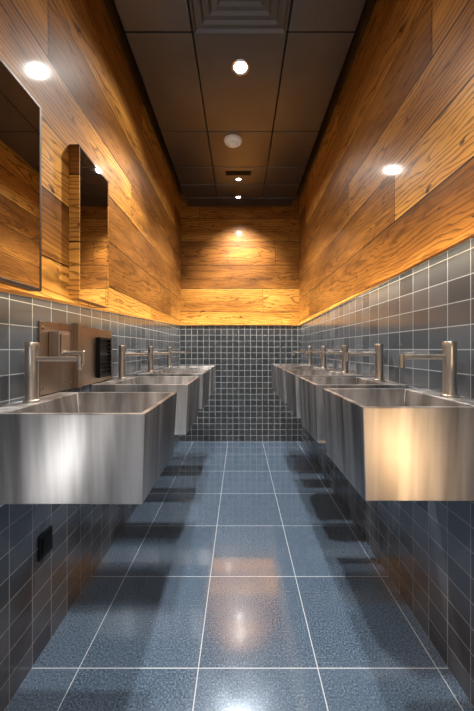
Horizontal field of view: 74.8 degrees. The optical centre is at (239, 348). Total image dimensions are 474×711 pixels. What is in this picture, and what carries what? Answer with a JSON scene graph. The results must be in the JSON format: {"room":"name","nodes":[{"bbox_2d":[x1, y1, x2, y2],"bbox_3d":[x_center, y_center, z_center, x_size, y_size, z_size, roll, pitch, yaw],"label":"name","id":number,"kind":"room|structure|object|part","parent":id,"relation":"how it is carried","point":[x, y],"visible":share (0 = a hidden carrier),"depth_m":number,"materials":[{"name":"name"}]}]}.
{"room":"public restroom","nodes":[
{"label":"public restroom","id":0,"kind":"room"},
{"bbox_2d":[0,293,179,710],"bbox_3d":[-0.810,-0.435,0.330,0.120,3.170,7.300,0,0,0],"label":"wall","id":1,"kind":"structure","parent":0,"point":[36,597],"depth_m":1.18,"materials":[{"name":"tile"}]},
{"bbox_2d":[0,58,41,291],"bbox_3d":[-0.713,-0.520,0.765,0.045,0.640,0.630,0,0,0],"label":"mirror","id":2,"kind":"object","parent":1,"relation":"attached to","point":[20,113],"visible":1,"depth_m":0.97,"materials":[{"name":"brown mirror"}]},
{"bbox_2d":[38,525,51,561],"bbox_3d":[-0.744,0.745,1.190,0.010,0.090,0.080,0,0,0],"label":"electrical outlet","id":3,"kind":"object","parent":1,"relation":"in","point":[45,539],"visible":1,"depth_m":1.18,"materials":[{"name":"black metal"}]},
{"bbox_2d":[38,321,111,395],"bbox_3d":[-0.736,0.029,1.475,0.028,0.289,0.650,0,0,0],"label":"panel","id":4,"kind":"object","parent":1,"relation":"attached to","point":[54,376],"visible":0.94,"depth_m":1.36,"materials":[{"name":"brown metal"}]},
{"bbox_2d":[49,331,85,363],"bbox_3d":[-0.679,-0.005,1.238,0.124,0.130,0.075,0,0,0],"label":"soap dispenser","id":5,"kind":"object","parent":4,"relation":"attached to","point":[59,341],"visible":0.88,"depth_m":1.21,"materials":[{"name":"metal"}]},
{"bbox_2d":[96,337,110,377],"bbox_3d":[-0.732,0.045,1.670,0.020,0.210,0.140,0,0,0],"label":"grille","id":6,"kind":"object","parent":4,"relation":"attached to","point":[103,345],"visible":1,"depth_m":1.66,"materials":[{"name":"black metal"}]},
{"bbox_2d":[0,392,176,506],"bbox_3d":[-0.515,0.331,1.065,0.510,0.305,0.430,0,0,0],"label":"basin","id":7,"kind":"object","parent":1,"relation":"attached to","point":[63,447],"visible":1,"depth_m":0.86,"materials":[{"name":"metal"}]},
{"bbox_2d":[23,342,82,402],"bbox_3d":[-0.628,0.077,1.044,0.197,0.200,0.052,0,0,0],"label":"faucet","id":8,"kind":"object","parent":7,"relation":"on","point":[32,358],"visible":1,"depth_m":1.03,"materials":[{"name":"metal"}]},
{"bbox_2d":[69,144,108,307],"bbox_3d":[-0.713,-0.547,1.480,0.045,0.665,0.300,0,0,0],"label":"mirror","id":9,"kind":"object","parent":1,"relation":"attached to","point":[88,187],"visible":1,"depth_m":1.41,"materials":[{"name":"brown mirror"}]},
{"bbox_3d":[-0.694,-0.547,1.480,0.004,0.646,0.281,0,0,0],"label":"mirror cabinet glass","id":10,"kind":"part","parent":9,"relation":"part of","materials":[{"name":"brown mirror"}]},
{"bbox_2d":[0,288,180,325],"bbox_3d":[-0.740,-0.157,0.330,0.019,0.286,7.060,0,0,0],"label":"trim","id":11,"kind":"structure","parent":1,"relation":"attached to","point":[6,291],"depth_m":1.30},
{"bbox_2d":[0,0,180,324],"bbox_3d":[-0.743,-1.018,0.330,0.015,1.984,7.060,0,0,0],"label":"cladding","id":12,"kind":"object","parent":1,"relation":"attached to","point":[75,58],"depth_m":1.68,"materials":[{"name":"brown wood"}]},
{"bbox_2d":[90,376,199,434],"bbox_3d":[-0.515,0.331,1.785,0.510,0.305,0.470,0,0,0],"label":"basin","id":13,"kind":"object","parent":1,"relation":"attached to","point":[186,387],"visible":0.51,"depth_m":1.56,"materials":[{"name":"metal"}]},
{"bbox_2d":[117,345,150,378],"bbox_3d":[-0.628,0.077,1.841,0.197,0.200,0.052,0,0,0],"label":"faucet","id":14,"kind":"object","parent":13,"relation":"on","point":[122,354],"visible":1,"depth_m":1.83,"materials":[{"name":"metal"}]},
{"bbox_2d":[135,370,209,408],"bbox_3d":[-0.515,0.331,2.455,0.510,0.305,0.470,0,0,0],"label":"basin","id":15,"kind":"object","parent":1,"relation":"attached to","point":[204,375],"visible":0.16,"depth_m":2.35,"materials":[{"name":"metal"}]},
{"bbox_2d":[147,346,172,371],"bbox_3d":[-0.628,0.077,2.432,0.197,0.200,0.052,0,0,0],"label":"faucet","id":16,"kind":"object","parent":15,"relation":"on","point":[150,348],"visible":0.98,"depth_m":2.42,"materials":[{"name":"metal"}]},
{"bbox_2d":[159,366,215,394],"bbox_3d":[-0.515,0.331,3.090,0.510,0.305,0.420,0,0,0],"label":"basin","id":17,"kind":"object","parent":1,"relation":"attached to","point":[211,368],"visible":0.2,"depth_m":2.94,"materials":[{"name":"metal"}]},
{"bbox_2d":[167,347,186,366],"bbox_3d":[-0.628,0.077,3.069,0.197,0.200,0.052,0,0,0],"label":"faucet","id":18,"kind":"object","parent":17,"relation":"on","point":[168,348],"visible":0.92,"depth_m":3.06,"materials":[{"name":"metal"}]},
{"bbox_2d":[4,441,473,710],"bbox_3d":[0.000,1.210,0.330,1.740,0.120,7.300,0,0,0],"label":"floor","id":19,"kind":"structure","parent":0,"point":[241,580],"depth_m":1.36,"materials":[{"name":"tile"}]},
{"bbox_2d":[114,0,365,205],"bbox_3d":[0.000,-1.785,0.330,1.282,0.030,7.052,0,0,0],"label":"ceiling","id":20,"kind":"structure","parent":0,"point":[159,34],"depth_m":2.07,"materials":[{"name":"black"}]},
{"bbox_2d":[224,134,241,147],"bbox_3d":[-0.060,-1.747,2.630,0.154,0.046,0.154,0,0,0],"label":"smoke detector","id":21,"kind":"object","parent":20,"relation":"attached to","point":[231,140],"depth_m":2.60,"materials":[{"name":"white plastic"}]},
{"bbox_2d":[225,171,251,174],"bbox_3d":[-0.015,-1.766,3.120,0.260,0.008,0.070,0,0,0],"label":"ceiling vent","id":22,"kind":"object","parent":20,"relation":"in","point":[227,172],"visible":1,"depth_m":3.09,"materials":[{"name":"black metal"}]},
{"bbox_2d":[190,0,289,32],"bbox_3d":[0.000,-1.774,1.475,0.500,0.031,0.500,0,0,0],"label":"ceiling vent","id":23,"kind":"object","parent":20,"relation":"in","point":[219,3],"visible":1,"depth_m":1.66,"materials":[{"name":"metal"}]},
{"bbox_2d":[117,0,362,204],"bbox_3d":[0.000,-1.786,0.330,1.290,0.008,7.060,0,0,0],"label":"grid","id":24,"kind":"object","parent":20,"relation":"attached to","point":[187,0],"depth_m":2.06,"materials":[{"name":"black metal"}]},
{"bbox_2d":[231,58,249,75],"bbox_3d":[0.003,-1.766,1.946,0.118,0.007,0.118,0,0,0],"label":"recessed light","id":25,"kind":"object","parent":20,"relation":"in","point":[234,62],"visible":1,"depth_m":1.94,"materials":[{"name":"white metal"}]},
{"bbox_2d":[180,326,299,440],"bbox_3d":[0.000,-0.435,3.920,1.500,3.170,0.120,0,0,0],"label":"wall","id":26,"kind":"structure","parent":0,"point":[243,404],"depth_m":3.86,"materials":[{"name":"tile"}]},
{"bbox_2d":[181,325,298,325],"bbox_3d":[0.000,-0.294,3.850,1.470,0.012,0.019,0,0,0],"label":"trim","id":27,"kind":"structure","parent":26,"relation":"attached to","point":[181,325],"depth_m":3.84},
{"bbox_2d":[181,187,298,324],"bbox_3d":[0.000,-1.155,3.852,1.470,1.710,0.015,0,0,0],"label":"cladding","id":28,"kind":"object","parent":26,"relation":"attached to","point":[240,264],"depth_m":3.85,"materials":[{"name":"brown wood"}]},
{"bbox_2d":[113,0,366,185],"bbox_3d":[0.000,-2.080,0.330,1.740,0.120,7.300,0,0,0],"label":"trim","id":29,"kind":"structure","parent":0,"point":[113,0],"depth_m":2.31,"materials":[{"name":"black"}]},
{"bbox_2d":[300,241,473,706],"bbox_3d":[0.810,-0.435,0.330,0.120,3.170,7.300,0,0,0],"label":"wall","id":30,"kind":"structure","parent":0,"point":[425,548],"depth_m":1.29,"materials":[{"name":"tile"}]},
{"bbox_2d":[271,364,319,393],"bbox_3d":[0.543,0.317,3.130,0.414,0.314,0.420,0,0,0],"label":"basin","id":31,"kind":"object","parent":30,"relation":"attached to","point":[273,366],"visible":0.2,"depth_m":3.06,"materials":[{"name":"metal"}]},
{"bbox_2d":[293,346,311,364],"bbox_3d":[0.628,0.067,3.109,0.197,0.185,0.052,0,0,0],"label":"faucet","id":32,"kind":"object","parent":31,"relation":"on","point":[309,347],"visible":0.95,"depth_m":3.09,"materials":[{"name":"metal"}]},
{"bbox_2d":[277,367,336,402],"bbox_3d":[0.543,0.317,2.610,0.414,0.314,0.420,0,0,0],"label":"basin","id":33,"kind":"object","parent":30,"relation":"attached to","point":[281,375],"visible":0.16,"depth_m":2.55,"materials":[{"name":"metal"}]},
{"bbox_2d":[304,346,326,367],"bbox_3d":[0.628,0.067,2.589,0.197,0.185,0.052,0,0,0],"label":"faucet","id":34,"kind":"object","parent":33,"relation":"on","point":[323,348],"visible":0.92,"depth_m":2.58,"materials":[{"name":"metal"}]},
{"bbox_2d":[285,371,362,417],"bbox_3d":[0.543,0.317,2.090,0.414,0.314,0.420,0,0,0],"label":"basin","id":35,"kind":"object","parent":30,"relation":"attached to","point":[292,377],"visible":0.21,"depth_m":2.02,"materials":[{"name":"metal"}]},
{"bbox_2d":[319,345,348,372],"bbox_3d":[0.628,0.067,2.069,0.197,0.185,0.052,0,0,0],"label":"faucet","id":36,"kind":"object","parent":35,"relation":"on","point":[344,347],"visible":0.94,"depth_m":2.05,"materials":[{"name":"metal"}]},
{"bbox_2d":[299,377,407,442],"bbox_3d":[0.543,0.317,1.580,0.414,0.314,0.400,0,0,0],"label":"basin","id":37,"kind":"object","parent":30,"relation":"attached to","point":[310,388],"visible":0.21,"depth_m":1.49,"materials":[{"name":"metal"}]},
{"bbox_2d":[345,344,384,380],"bbox_3d":[0.628,0.067,1.560,0.197,0.185,0.052,0,0,0],"label":"faucet","id":38,"kind":"object","parent":37,"relation":"on","point":[379,348],"visible":1,"depth_m":1.55,"materials":[{"name":"metal"}]},
{"bbox_2d":[299,0,473,323],"bbox_3d":[0.742,-1.155,0.330,0.015,1.710,7.060,0,0,0],"label":"cladding","id":39,"kind":"object","parent":30,"relation":"attached to","point":[386,186],"depth_m":1.51,"materials":[{"name":"brown wood"}]},
{"bbox_2d":[299,234,473,325],"bbox_3d":[0.740,-0.368,0.330,0.019,0.160,7.060,0,0,0],"label":"trim","id":40,"kind":"structure","parent":30,"relation":"attached to","point":[470,238],"depth_m":1.34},
{"bbox_2d":[323,388,473,500],"bbox_3d":[0.543,0.317,1.055,0.414,0.314,0.410,0,0,0],"label":"basin","id":41,"kind":"object","parent":30,"relation":"attached to","point":[391,444],"visible":1,"depth_m":0.86,"materials":[{"name":"metal"}]},
{"bbox_2d":[398,341,458,397],"bbox_3d":[0.628,0.067,1.034,0.197,0.185,0.052,0,0,0],"label":"faucet","id":42,"kind":"object","parent":41,"relation":"on","point":[448,356],"visible":1,"depth_m":1.02,"materials":[{"name":"metal"}]}
]}

